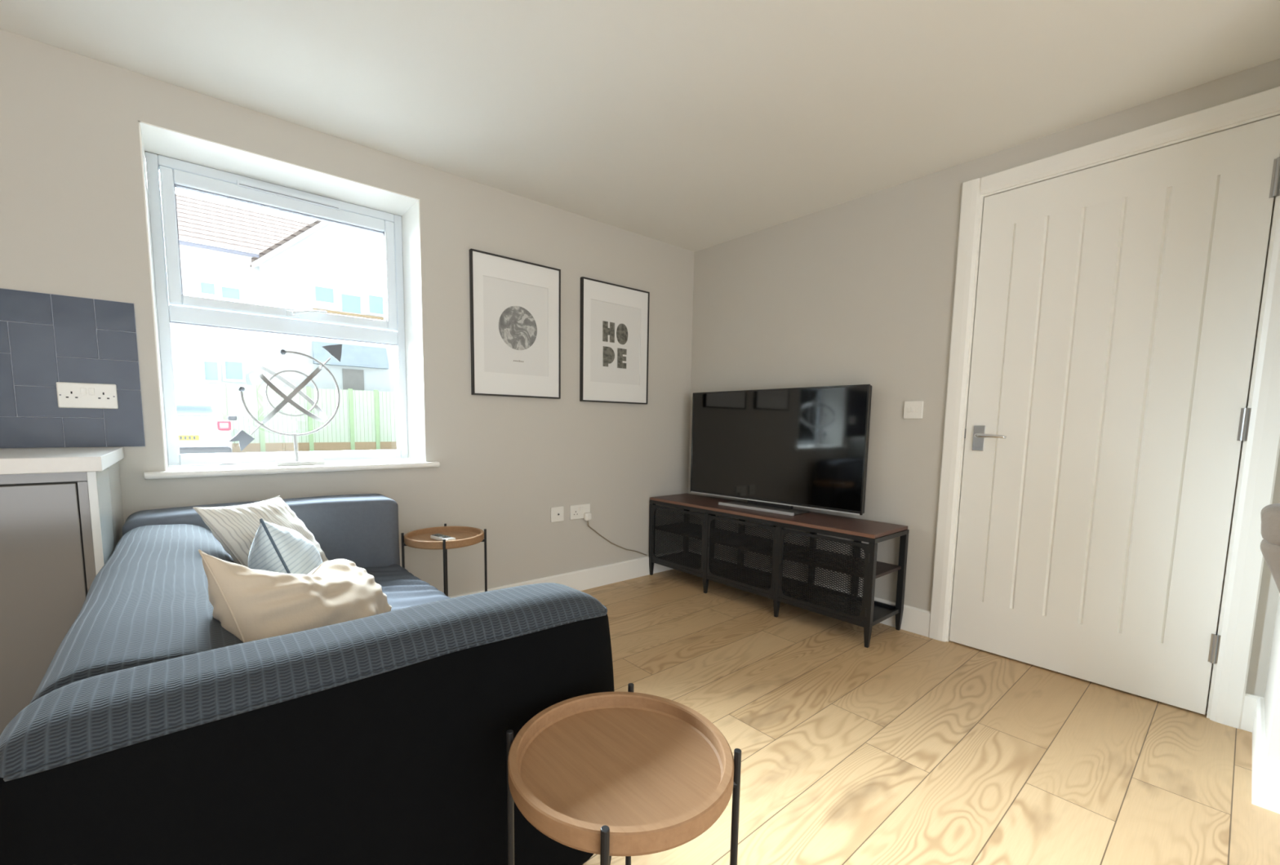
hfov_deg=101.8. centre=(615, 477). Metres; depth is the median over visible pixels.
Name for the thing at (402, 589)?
seat cushion
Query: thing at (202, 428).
hatchback car
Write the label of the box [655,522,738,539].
shelf
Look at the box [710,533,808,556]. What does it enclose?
shelf
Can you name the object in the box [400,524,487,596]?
side table
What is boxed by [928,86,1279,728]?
door
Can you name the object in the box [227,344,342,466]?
sculpture
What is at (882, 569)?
shelf
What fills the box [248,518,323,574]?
cushion
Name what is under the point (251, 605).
cushion
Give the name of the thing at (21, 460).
countertop
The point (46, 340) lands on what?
tile backsplash
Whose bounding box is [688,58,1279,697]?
wall
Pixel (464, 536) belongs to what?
tray
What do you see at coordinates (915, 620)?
baseboard
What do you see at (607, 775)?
side table
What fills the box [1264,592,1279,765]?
wall
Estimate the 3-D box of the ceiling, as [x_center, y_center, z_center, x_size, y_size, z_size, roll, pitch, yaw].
[0.064,-1.298,0.292,5.220,0.120,5.240,-4,7,-39]
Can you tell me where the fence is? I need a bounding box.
[161,382,396,453]
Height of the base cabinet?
0.888 m
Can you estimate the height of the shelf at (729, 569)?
0.025 m
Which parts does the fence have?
board panel, post, board panel, post, board panel, post, board panel, post, board panel, post, board panel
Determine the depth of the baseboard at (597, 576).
3.32 m
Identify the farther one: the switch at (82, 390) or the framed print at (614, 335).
the framed print at (614, 335)
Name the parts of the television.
trim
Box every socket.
[55,382,118,408]
[551,506,564,522]
[569,503,590,519]
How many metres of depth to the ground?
15.28 m
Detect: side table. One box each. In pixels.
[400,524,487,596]
[506,683,741,864]
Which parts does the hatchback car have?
number plate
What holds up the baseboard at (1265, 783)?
attached to the wall at (1272, 694)
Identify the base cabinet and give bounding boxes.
[0,461,124,735]
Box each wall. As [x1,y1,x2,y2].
[0,28,693,596]
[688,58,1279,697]
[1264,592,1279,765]
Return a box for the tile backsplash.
[0,288,145,448]
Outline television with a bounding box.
[689,384,871,515]
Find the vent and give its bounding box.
[236,179,339,210]
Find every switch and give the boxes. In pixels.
[80,387,86,395]
[88,387,94,395]
[903,400,924,418]
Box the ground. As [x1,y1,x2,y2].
[233,458,401,464]
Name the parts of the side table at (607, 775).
leg, leg, leg, leg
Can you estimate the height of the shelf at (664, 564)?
0.025 m
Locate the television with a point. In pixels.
(777, 451)
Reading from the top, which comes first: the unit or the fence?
the fence
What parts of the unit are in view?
leg, door, panel, leg, leg, leg, panel, door, rail, leg, rail, leg, door, panel, leg, leg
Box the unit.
[648,493,909,648]
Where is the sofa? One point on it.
(152, 734)
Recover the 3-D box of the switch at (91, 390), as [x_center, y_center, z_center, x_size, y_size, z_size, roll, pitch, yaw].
[-1.811,-0.296,1.797,0.014,0.024,0.004,-4,7,-39]
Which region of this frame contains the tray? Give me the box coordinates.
[404,526,484,549]
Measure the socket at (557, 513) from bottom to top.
0.088 m
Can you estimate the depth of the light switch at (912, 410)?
2.57 m
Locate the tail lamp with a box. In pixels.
[217,420,231,431]
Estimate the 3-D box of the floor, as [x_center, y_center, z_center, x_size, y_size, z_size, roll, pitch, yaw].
[0.150,1.050,0.468,5.120,0.120,4.800,-4,7,-39]
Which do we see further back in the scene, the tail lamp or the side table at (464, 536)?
the tail lamp
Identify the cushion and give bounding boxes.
[192,495,328,567]
[198,549,391,643]
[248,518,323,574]
[363,564,450,611]
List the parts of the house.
pane, pane, pane, pane, pane, window sill, pane, porch door, pane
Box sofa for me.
[0,493,614,864]
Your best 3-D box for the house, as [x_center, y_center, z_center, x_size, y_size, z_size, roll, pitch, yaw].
[-13.078,-5.719,20.350,11.790,9.274,8.300,-4,7,-39]
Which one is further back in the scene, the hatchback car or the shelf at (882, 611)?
the hatchback car
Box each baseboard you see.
[448,549,683,598]
[688,549,930,637]
[1240,693,1279,813]
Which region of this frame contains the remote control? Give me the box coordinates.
[430,533,455,541]
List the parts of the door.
handle plate, lever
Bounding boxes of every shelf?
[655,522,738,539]
[662,554,733,572]
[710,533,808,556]
[718,568,804,592]
[783,548,901,578]
[791,588,893,620]
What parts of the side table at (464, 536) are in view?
leg, leg, leg, leg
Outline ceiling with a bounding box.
[0,0,1279,252]
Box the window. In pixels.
[138,120,439,479]
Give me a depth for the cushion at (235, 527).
1.55 m
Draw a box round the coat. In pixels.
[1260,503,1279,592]
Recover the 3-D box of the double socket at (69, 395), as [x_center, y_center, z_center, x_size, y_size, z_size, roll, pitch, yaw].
[-1.823,-0.281,1.795,0.147,0.086,0.014,-4,7,-39]
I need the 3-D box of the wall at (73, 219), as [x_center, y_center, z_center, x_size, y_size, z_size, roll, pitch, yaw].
[-1.501,-0.278,2.303,5.220,2.352,0.340,-4,7,-39]
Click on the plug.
(588, 516)
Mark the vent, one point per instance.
(243, 185)
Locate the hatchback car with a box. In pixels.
[163,391,236,466]
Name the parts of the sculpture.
axis rod, stem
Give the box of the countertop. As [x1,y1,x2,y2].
[0,447,124,475]
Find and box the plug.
[584,512,647,555]
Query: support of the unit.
on the floor
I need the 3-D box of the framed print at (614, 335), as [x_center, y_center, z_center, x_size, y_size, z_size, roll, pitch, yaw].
[0.002,-0.826,3.240,0.532,0.719,0.024,-4,7,-39]
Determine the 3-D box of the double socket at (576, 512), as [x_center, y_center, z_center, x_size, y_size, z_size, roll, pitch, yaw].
[-0.216,0.211,3.183,0.148,0.088,0.014,-4,7,-39]
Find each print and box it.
[469,248,560,399]
[579,276,649,404]
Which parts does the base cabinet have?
rail, door, panel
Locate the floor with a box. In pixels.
[581,568,1279,864]
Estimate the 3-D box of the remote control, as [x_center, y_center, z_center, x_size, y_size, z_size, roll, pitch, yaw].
[-0.755,0.266,2.274,0.136,0.019,0.042,5,7,38]
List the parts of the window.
sash, sill, handle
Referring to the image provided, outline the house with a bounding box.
[149,194,395,391]
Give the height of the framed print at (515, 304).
0.722 m
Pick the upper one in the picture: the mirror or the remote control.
the mirror
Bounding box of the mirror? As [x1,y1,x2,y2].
[227,415,236,420]
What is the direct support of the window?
in the wall at (73, 219)

